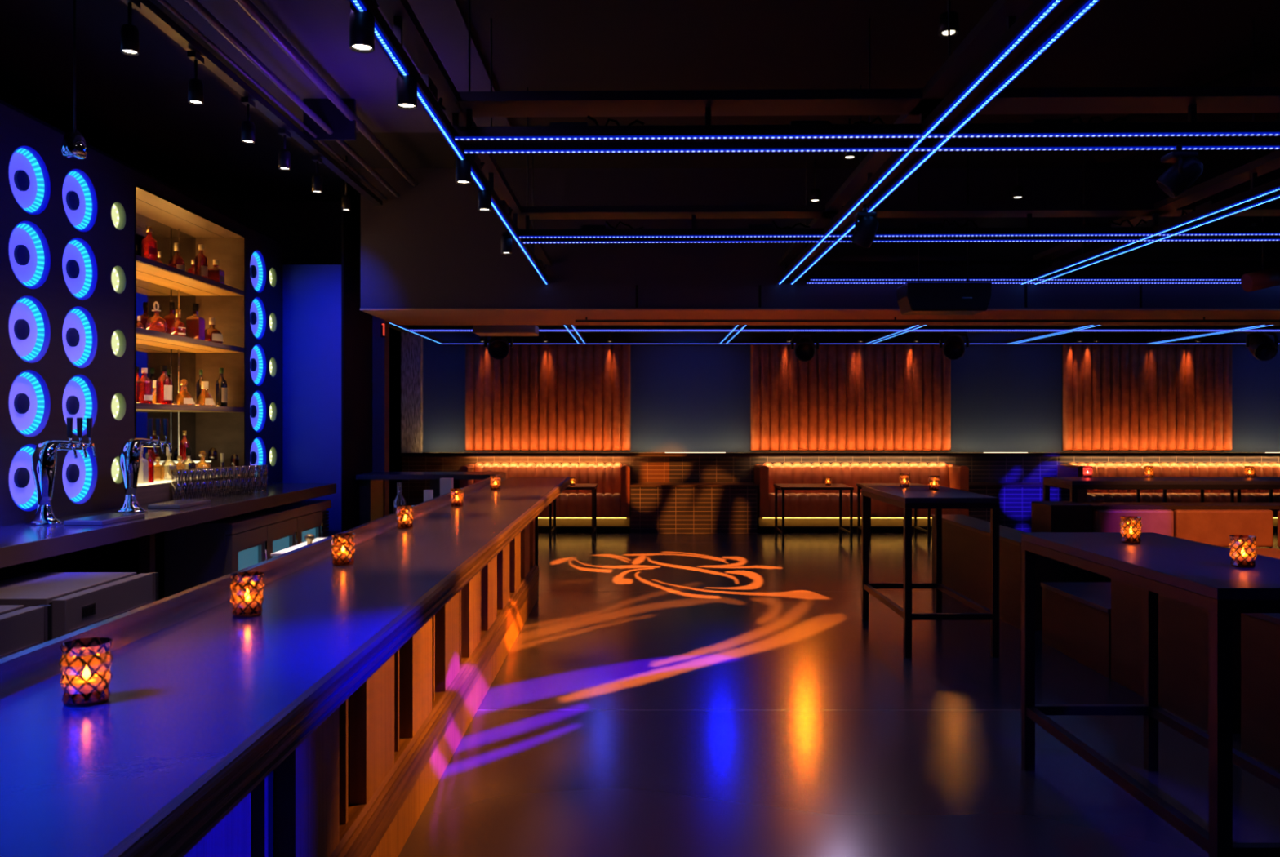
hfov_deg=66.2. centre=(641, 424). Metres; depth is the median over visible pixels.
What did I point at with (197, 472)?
tumbler
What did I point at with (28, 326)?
light
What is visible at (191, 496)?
tumbler
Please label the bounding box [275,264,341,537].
wall
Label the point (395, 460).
wall
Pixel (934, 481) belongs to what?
candle holder
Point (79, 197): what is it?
light
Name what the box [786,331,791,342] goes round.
recessed light
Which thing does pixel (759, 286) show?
trim
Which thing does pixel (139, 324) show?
bottle
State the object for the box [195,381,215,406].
bottle
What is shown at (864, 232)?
light
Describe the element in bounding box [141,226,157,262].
bottle
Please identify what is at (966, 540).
wall
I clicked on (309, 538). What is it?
drainboard
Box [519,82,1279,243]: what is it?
truss
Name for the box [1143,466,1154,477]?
candle holder
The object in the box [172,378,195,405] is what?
bottle
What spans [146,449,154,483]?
bottle
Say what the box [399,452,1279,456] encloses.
wall ledge
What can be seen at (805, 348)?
light
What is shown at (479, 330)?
box
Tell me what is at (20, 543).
countertop
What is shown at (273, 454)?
port
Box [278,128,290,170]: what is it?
track spotlight
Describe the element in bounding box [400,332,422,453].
wall column
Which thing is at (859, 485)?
table
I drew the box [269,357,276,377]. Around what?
port
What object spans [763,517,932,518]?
light
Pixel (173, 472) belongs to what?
tumbler
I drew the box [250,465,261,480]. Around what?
tumbler
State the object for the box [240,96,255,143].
track spotlight
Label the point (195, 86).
track spotlight
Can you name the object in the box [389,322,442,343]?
truss
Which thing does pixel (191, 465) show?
bottle
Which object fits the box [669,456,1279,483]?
tiled wall
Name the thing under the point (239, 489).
tumbler
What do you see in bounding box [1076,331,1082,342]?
recessed light
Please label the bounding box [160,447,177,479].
bottle
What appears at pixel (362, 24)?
track spotlight
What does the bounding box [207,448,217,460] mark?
bottle
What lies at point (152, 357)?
mirror
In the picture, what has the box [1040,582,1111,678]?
bench
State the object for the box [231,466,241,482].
tumbler
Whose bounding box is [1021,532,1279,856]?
table
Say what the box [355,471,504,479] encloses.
countertop
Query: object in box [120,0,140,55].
track spotlight
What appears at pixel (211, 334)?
bottle
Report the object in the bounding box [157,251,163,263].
bottle
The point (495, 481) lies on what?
candle holder
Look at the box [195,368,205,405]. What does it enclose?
bottle
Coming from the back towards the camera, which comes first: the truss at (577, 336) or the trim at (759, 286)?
the truss at (577, 336)
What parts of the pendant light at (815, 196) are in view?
stem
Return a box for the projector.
[897,155,991,315]
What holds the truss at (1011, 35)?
hanging from the ceiling at (136, 110)
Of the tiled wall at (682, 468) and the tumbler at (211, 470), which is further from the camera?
the tiled wall at (682, 468)
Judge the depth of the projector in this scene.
7.84 m
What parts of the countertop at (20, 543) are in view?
leg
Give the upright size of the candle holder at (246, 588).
0.105 m
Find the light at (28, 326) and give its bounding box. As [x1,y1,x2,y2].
[8,295,50,363]
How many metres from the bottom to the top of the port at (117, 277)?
0.174 m
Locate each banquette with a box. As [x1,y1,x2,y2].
[458,462,630,533]
[754,462,968,533]
[1057,462,1279,533]
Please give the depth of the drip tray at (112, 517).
5.19 m
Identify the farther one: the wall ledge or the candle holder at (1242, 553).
the wall ledge
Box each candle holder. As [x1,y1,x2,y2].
[58,637,113,707]
[229,571,264,617]
[330,533,355,565]
[395,505,413,528]
[449,488,464,506]
[489,475,501,489]
[569,477,575,485]
[825,477,831,485]
[899,473,910,487]
[928,475,939,489]
[1082,466,1092,477]
[1119,515,1142,543]
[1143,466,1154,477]
[1229,534,1257,568]
[1244,466,1254,477]
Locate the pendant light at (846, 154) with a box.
[842,118,856,159]
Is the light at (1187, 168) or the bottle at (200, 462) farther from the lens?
the bottle at (200, 462)
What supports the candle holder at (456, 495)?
on the bar counter at (325, 722)
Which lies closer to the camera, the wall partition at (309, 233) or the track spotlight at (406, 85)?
the track spotlight at (406, 85)
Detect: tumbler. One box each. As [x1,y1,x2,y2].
[170,470,183,487]
[170,482,183,499]
[177,469,190,486]
[177,482,190,499]
[184,469,196,485]
[184,481,196,498]
[191,468,203,485]
[191,480,203,497]
[197,468,209,484]
[197,480,209,497]
[204,467,216,484]
[204,480,216,496]
[210,467,222,484]
[210,480,222,496]
[217,466,229,483]
[217,479,229,495]
[223,466,235,482]
[223,478,235,494]
[230,478,242,493]
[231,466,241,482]
[236,466,248,481]
[237,477,248,493]
[243,477,254,493]
[244,465,254,481]
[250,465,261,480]
[250,476,261,492]
[257,465,267,479]
[257,475,267,491]
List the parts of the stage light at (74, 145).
rod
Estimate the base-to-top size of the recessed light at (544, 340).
0.170 m
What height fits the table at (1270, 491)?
0.740 m
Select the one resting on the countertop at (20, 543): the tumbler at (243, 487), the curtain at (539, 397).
the tumbler at (243, 487)
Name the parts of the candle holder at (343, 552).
glass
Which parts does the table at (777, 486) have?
leg, leg, leg, leg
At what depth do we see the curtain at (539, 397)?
14.75 m
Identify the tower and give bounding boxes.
[25,417,97,525]
[114,418,172,512]
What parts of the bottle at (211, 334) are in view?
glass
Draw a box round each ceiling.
[0,0,1279,222]
[389,323,1279,333]
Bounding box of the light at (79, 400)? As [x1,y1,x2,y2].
[62,374,97,435]
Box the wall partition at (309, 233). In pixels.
[244,201,389,516]
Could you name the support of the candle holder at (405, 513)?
on the bar counter at (325, 722)
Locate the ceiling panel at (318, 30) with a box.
[165,0,511,132]
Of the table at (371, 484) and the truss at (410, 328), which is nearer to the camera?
the table at (371, 484)
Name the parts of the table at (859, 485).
leg, leg, leg, leg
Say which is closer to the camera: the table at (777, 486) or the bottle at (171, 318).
the bottle at (171, 318)
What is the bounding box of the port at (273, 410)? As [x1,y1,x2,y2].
[269,402,276,422]
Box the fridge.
[0,604,52,658]
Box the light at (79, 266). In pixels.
[62,237,97,300]
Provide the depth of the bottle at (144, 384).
6.70 m
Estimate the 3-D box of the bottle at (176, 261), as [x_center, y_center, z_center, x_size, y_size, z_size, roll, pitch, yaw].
[-3.410,-1.216,7.200,0.117,0.230,0.115,0,0,0]
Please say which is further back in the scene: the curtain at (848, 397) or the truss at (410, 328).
the curtain at (848, 397)
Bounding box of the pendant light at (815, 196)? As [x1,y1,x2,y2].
[808,159,821,202]
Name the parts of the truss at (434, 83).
post, post, post, hanger rod, post, post, hanger rod, post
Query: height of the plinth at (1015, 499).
0.690 m
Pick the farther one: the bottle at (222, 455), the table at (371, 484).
the table at (371, 484)
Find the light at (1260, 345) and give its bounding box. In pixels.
[1245,331,1278,360]
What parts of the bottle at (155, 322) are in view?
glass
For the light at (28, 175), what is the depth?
5.31 m
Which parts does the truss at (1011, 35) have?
hanger rod, post, hanger rod, post, post, post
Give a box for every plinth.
[629,482,758,533]
[968,482,1070,532]
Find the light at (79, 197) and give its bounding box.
[62,168,97,231]
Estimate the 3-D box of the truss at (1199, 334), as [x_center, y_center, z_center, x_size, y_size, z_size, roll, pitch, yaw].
[7.550,-1.220,12.130,0.144,0.049,4.860,0,0,0]
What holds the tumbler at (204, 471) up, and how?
on the tumbler at (204, 495)
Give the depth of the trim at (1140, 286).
8.37 m
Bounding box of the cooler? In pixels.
[164,499,331,598]
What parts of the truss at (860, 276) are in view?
hanger rod, post, post, rail, rail, post, hanger rod, post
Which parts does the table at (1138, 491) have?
leg, leg, leg, leg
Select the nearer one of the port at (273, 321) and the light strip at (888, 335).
the port at (273, 321)
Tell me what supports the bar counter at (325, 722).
on the floor
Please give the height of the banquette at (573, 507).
0.990 m
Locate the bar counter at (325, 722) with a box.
[0,472,570,856]
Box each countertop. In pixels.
[0,483,336,573]
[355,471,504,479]
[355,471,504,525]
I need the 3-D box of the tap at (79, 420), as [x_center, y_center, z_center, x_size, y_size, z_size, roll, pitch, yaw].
[-3.065,0.072,5.368,0.070,0.220,0.019,0,0,0]
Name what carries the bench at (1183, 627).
on the floor
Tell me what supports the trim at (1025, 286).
attached to the beam at (430, 246)
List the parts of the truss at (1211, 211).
post, post, hanger rod, rail, post, rail, post, hanger rod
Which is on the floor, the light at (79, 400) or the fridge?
the fridge
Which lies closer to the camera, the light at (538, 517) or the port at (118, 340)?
the port at (118, 340)
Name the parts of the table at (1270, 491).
leg, leg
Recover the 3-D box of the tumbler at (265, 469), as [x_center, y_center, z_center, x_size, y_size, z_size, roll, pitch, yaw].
[-2.955,0.373,7.647,0.082,0.116,0.081,0,0,0]
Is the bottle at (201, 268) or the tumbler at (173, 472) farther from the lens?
the bottle at (201, 268)
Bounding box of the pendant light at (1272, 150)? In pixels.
[1270,112,1279,153]
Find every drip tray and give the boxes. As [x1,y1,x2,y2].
[63,512,145,525]
[147,499,210,508]
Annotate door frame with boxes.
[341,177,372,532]
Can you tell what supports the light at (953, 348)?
hanging from the ceiling at (391, 326)
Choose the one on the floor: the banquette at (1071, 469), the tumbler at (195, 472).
the banquette at (1071, 469)
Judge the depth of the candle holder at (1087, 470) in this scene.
9.03 m
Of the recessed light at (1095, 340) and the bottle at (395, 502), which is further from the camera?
the recessed light at (1095, 340)
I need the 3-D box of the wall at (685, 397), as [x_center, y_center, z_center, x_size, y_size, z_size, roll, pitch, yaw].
[3.940,-0.315,14.910,15.120,3.750,0.180,0,0,0]
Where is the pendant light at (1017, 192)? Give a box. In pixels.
[1011,159,1024,199]
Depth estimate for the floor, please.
5.03 m
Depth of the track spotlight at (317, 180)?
6.73 m
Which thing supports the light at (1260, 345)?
hanging from the ceiling at (391, 326)
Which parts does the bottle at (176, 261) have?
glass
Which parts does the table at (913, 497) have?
leg, foot rail, foot rail, leg, leg, foot rail, foot rail, leg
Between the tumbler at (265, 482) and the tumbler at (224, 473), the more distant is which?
the tumbler at (265, 482)
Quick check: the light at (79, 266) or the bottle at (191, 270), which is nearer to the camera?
the light at (79, 266)
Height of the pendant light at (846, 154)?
0.280 m
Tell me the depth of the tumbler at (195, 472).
6.90 m
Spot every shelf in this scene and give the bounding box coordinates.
[136,254,244,295]
[136,327,244,352]
[136,403,244,412]
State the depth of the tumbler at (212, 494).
7.09 m
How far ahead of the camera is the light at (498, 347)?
13.20 m
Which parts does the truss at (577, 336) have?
rail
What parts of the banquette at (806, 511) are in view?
armrest, backrest, seat, armrest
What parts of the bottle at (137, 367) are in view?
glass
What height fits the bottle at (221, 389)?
0.317 m
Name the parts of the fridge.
handle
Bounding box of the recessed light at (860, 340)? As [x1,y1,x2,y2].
[857,331,863,342]
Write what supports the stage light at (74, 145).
hanging from the ceiling at (136, 110)
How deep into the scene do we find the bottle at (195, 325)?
7.46 m
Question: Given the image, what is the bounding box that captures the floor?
[398,530,1279,856]
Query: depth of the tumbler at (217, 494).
7.15 m
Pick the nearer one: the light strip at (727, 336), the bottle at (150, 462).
the bottle at (150, 462)
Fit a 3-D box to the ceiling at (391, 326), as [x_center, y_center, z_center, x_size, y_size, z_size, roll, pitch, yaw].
[3.950,-1.415,12.230,15.100,0.050,5.240,0,0,0]
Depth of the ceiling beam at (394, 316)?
8.84 m
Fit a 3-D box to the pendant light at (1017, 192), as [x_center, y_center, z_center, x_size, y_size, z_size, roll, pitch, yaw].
[3.104,-2.031,8.100,0.100,0.317,0.100,0,0,0]
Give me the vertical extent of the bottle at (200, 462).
0.197 m
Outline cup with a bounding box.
[423,489,433,502]
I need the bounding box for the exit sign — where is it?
[380,323,386,337]
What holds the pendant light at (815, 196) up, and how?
in the ceiling at (136, 110)
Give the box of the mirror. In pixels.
[136,213,195,463]
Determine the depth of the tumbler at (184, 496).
6.84 m
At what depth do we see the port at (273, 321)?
8.78 m
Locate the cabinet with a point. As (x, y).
(78, 601)
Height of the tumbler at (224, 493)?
0.116 m
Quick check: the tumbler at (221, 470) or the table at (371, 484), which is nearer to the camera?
the tumbler at (221, 470)
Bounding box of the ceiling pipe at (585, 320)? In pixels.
[575,316,1279,322]
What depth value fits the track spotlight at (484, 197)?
5.01 m
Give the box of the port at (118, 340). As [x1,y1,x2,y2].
[111,328,125,357]
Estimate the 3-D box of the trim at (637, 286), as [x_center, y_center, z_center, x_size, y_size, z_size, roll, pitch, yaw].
[-0.040,-1.095,8.376,0.020,0.190,0.008,0,0,0]
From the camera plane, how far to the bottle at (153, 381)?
7.19 m
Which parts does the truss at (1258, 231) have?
hanger rod, post, post, hanger rod, rail, rail, post, hanger rod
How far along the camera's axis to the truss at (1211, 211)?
5.88 m
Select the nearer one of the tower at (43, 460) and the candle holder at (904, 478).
the tower at (43, 460)
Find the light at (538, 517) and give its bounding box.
[537,517,626,518]
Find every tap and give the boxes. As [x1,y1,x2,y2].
[65,417,77,458]
[75,417,87,457]
[84,417,97,457]
[146,418,157,454]
[154,418,164,453]
[162,418,172,453]
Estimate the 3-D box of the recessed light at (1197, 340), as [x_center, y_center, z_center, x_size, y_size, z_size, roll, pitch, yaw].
[8.190,-1.305,14.450,0.080,0.170,0.078,0,0,0]
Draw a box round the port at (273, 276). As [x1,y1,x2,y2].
[269,267,276,287]
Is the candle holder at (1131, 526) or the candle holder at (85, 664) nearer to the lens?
the candle holder at (85, 664)
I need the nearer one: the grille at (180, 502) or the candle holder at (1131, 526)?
the candle holder at (1131, 526)
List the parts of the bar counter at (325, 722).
steel rail, ledge moulding, panel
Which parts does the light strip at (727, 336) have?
rail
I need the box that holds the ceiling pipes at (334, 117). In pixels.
[135,0,417,205]
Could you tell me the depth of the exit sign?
9.62 m
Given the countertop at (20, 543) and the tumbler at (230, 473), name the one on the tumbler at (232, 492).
the tumbler at (230, 473)
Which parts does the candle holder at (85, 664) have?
glass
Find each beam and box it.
[360,168,1279,308]
[360,308,1279,324]
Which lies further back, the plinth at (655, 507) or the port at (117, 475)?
the plinth at (655, 507)
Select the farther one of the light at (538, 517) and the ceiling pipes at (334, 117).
the light at (538, 517)
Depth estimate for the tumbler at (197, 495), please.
6.96 m
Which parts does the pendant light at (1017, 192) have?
stem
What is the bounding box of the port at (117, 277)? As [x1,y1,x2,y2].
[111,265,125,293]
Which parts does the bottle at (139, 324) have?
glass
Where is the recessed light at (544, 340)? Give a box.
[542,331,547,342]
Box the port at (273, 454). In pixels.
[269,446,276,466]
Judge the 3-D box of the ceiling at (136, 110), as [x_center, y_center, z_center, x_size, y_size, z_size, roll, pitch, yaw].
[2.650,-2.240,7.500,17.700,0.100,21.000,0,0,0]
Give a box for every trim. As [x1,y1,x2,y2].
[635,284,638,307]
[758,284,760,307]
[1024,284,1026,307]
[1139,284,1142,307]
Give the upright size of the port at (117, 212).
0.174 m
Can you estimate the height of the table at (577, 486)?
0.740 m
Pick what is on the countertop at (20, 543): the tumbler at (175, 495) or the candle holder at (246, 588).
the tumbler at (175, 495)
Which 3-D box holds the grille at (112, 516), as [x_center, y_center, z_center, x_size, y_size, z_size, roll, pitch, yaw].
[-2.880,0.496,5.280,0.180,0.004,0.410,0,0,0]
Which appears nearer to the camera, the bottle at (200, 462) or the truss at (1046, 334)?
the bottle at (200, 462)
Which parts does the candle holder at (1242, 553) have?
glass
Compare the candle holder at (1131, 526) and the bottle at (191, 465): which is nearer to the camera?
the candle holder at (1131, 526)
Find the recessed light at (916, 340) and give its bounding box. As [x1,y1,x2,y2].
[913,331,919,342]
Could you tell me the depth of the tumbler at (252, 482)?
7.49 m
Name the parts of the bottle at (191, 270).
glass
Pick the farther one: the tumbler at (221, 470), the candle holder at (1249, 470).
the candle holder at (1249, 470)
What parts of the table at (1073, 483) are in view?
leg, leg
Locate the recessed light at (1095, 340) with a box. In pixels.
[1093,331,1099,342]
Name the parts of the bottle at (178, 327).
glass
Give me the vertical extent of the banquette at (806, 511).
0.990 m
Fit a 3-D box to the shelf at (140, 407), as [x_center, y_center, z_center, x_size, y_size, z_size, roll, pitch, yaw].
[-3.470,-0.122,7.215,0.400,0.035,1.730,0,0,0]
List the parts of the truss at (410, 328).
rail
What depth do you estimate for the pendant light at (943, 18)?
4.76 m
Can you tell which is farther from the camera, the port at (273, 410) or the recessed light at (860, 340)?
the recessed light at (860, 340)
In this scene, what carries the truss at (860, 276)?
hanging from the ceiling at (136, 110)
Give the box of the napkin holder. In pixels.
[440,478,453,495]
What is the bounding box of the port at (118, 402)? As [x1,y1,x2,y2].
[111,392,125,420]
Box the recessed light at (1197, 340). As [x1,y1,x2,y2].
[1195,331,1200,342]
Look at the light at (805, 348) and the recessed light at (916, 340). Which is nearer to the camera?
the light at (805, 348)
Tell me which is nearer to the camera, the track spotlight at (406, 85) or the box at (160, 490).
the track spotlight at (406, 85)
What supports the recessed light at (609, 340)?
in the ceiling at (391, 326)
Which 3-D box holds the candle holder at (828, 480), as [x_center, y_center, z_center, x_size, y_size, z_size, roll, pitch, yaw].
[2.520,0.767,13.250,0.085,0.105,0.085,0,0,0]
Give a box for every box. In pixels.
[136,461,222,504]
[472,324,538,336]
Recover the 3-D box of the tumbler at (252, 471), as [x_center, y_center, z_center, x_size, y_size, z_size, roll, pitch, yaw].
[-2.999,0.373,7.504,0.082,0.116,0.081,0,0,0]
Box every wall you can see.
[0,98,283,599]
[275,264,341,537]
[389,327,401,514]
[401,333,1279,505]
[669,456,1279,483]
[930,514,1060,631]
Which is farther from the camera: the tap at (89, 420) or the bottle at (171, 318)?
the bottle at (171, 318)
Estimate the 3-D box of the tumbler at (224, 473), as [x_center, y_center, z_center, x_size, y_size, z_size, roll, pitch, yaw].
[-3.084,0.373,7.235,0.082,0.116,0.081,0,0,0]
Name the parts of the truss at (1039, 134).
post, hanger rod, post, rail, rail, hanger rod, post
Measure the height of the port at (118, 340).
0.174 m
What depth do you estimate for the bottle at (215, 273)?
7.77 m
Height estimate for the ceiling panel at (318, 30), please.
0.030 m
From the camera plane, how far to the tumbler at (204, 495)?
7.03 m
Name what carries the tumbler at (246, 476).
on the tumbler at (243, 487)
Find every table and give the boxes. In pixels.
[549,484,597,542]
[773,484,853,543]
[856,483,930,542]
[862,485,999,657]
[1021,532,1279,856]
[1043,476,1279,502]
[1136,489,1234,502]
[1237,489,1272,511]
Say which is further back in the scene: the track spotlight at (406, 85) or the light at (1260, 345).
the light at (1260, 345)
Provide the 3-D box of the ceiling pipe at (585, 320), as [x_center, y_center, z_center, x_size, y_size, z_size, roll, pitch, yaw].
[5.350,-0.951,8.900,11.900,0.046,0.024,0,0,0]
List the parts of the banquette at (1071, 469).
armrest, backrest, seat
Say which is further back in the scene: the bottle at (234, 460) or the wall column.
the wall column
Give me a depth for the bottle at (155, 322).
6.86 m
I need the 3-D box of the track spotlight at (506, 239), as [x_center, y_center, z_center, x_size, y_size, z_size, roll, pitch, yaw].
[-0.868,-1.165,6.307,0.072,0.130,0.100,0,0,0]
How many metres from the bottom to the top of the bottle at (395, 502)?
0.270 m
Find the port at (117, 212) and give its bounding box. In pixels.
[111,201,125,230]
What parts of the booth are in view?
panel, seat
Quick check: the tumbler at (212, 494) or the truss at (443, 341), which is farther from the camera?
the truss at (443, 341)
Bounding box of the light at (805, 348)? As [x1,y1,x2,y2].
[791,324,818,361]
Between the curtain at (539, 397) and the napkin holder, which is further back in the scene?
the curtain at (539, 397)
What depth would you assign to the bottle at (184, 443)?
7.59 m
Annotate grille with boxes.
[66,512,142,520]
[150,499,208,505]
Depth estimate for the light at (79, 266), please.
5.79 m
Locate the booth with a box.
[1031,501,1279,582]
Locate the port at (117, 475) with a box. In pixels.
[111,456,123,484]
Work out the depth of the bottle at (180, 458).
7.21 m
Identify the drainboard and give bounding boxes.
[270,533,325,555]
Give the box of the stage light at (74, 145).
[61,0,88,159]
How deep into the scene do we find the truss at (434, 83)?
3.88 m
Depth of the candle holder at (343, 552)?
3.41 m
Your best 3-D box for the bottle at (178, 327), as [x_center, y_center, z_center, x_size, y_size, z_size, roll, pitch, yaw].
[-3.430,-0.741,7.267,0.107,0.221,0.105,0,0,0]
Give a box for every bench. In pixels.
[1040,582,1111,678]
[1111,578,1279,771]
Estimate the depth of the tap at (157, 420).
6.09 m
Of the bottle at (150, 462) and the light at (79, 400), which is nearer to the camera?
the light at (79, 400)
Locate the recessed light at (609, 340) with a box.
[607,331,613,342]
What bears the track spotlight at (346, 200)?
hanging from the ceiling at (136, 110)
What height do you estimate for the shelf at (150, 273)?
0.035 m
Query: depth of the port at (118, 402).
6.20 m
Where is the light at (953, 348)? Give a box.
[939,324,968,359]
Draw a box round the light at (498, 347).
[484,336,513,359]
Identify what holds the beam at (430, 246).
attached to the ceiling at (136, 110)
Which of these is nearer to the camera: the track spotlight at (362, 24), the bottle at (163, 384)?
the track spotlight at (362, 24)
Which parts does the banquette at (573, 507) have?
armrest, backrest, seat, armrest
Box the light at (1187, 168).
[1155,136,1203,198]
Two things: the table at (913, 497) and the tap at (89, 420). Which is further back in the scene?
the table at (913, 497)
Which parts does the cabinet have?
door, handle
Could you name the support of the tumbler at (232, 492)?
on the countertop at (20, 543)
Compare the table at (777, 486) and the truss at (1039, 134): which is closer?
the truss at (1039, 134)
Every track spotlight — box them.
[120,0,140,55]
[186,50,204,105]
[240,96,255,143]
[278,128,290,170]
[311,155,322,193]
[342,155,351,211]
[349,3,374,53]
[395,71,417,110]
[455,156,471,184]
[477,182,491,211]
[501,231,511,254]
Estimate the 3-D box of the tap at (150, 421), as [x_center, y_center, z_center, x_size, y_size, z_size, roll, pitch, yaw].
[-2.995,0.072,6.004,0.070,0.220,0.019,0,0,0]
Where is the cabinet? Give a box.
[0,572,158,639]
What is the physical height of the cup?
0.170 m
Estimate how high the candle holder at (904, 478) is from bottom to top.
0.105 m
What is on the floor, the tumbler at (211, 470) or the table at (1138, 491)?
the table at (1138, 491)
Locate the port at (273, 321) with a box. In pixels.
[269,312,276,332]
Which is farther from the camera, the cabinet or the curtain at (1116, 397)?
the curtain at (1116, 397)
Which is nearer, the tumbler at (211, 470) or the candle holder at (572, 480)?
the tumbler at (211, 470)
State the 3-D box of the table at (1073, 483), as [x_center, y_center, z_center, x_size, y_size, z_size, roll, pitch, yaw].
[5.700,1.025,8.860,3.900,1.070,0.620,0,0,0]
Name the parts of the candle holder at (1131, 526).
glass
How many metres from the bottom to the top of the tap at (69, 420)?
0.220 m
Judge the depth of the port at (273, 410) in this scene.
8.78 m
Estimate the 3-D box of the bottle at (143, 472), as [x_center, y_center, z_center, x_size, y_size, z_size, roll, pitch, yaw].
[-3.330,0.269,6.529,0.063,0.246,0.063,0,0,0]
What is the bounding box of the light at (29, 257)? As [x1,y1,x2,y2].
[8,220,50,288]
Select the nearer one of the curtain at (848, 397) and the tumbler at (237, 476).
the tumbler at (237, 476)
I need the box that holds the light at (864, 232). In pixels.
[851,204,878,248]
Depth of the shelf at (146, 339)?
7.27 m
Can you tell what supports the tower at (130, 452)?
on the countertop at (20, 543)
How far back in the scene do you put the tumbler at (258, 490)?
7.57 m
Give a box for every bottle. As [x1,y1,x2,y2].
[136,315,143,328]
[136,366,139,382]
[136,368,152,404]
[137,447,147,484]
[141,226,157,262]
[145,301,167,333]
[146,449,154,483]
[152,380,156,393]
[154,457,162,480]
[155,365,172,404]
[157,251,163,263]
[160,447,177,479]
[163,302,176,333]
[168,242,185,271]
[170,309,186,336]
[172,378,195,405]
[176,456,182,478]
[179,431,189,462]
[180,447,195,477]
[186,303,204,340]
[187,259,194,274]
[194,244,208,278]
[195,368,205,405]
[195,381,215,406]
[195,450,211,475]
[204,317,223,343]
[207,259,224,284]
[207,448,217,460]
[215,368,227,406]
[216,453,229,488]
[230,453,239,487]
[393,482,405,512]
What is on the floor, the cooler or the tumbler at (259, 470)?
the cooler
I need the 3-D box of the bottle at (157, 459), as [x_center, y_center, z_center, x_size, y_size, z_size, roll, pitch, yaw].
[-3.370,0.309,6.838,0.062,0.164,0.062,0,0,0]
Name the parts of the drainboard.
brass knob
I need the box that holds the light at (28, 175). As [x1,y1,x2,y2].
[8,145,50,214]
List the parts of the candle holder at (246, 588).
glass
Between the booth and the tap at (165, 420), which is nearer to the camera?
the tap at (165, 420)
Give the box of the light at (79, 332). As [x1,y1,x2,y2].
[62,306,97,368]
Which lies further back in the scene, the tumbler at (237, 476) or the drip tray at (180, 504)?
the tumbler at (237, 476)
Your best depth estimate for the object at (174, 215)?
6.34 m
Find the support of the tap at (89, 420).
on the tower at (43, 460)
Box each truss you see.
[348,0,551,284]
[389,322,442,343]
[407,326,1279,331]
[442,340,1279,343]
[453,0,1279,153]
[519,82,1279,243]
[563,324,586,343]
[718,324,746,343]
[777,0,1101,284]
[806,163,1279,283]
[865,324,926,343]
[1007,324,1101,343]
[1020,17,1279,284]
[1146,324,1273,343]
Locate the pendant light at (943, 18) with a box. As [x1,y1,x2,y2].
[937,0,959,37]
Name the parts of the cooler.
door, glass pane, handle, rail, door, glass pane, handle, door, glass pane, handle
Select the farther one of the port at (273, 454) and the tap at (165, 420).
the port at (273, 454)
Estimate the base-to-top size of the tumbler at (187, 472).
0.116 m
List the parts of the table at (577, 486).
leg, leg, leg, leg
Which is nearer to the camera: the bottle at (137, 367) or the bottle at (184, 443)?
the bottle at (137, 367)
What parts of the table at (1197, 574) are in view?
leg, foot rail, foot rail, leg, foot rail, leg, foot rail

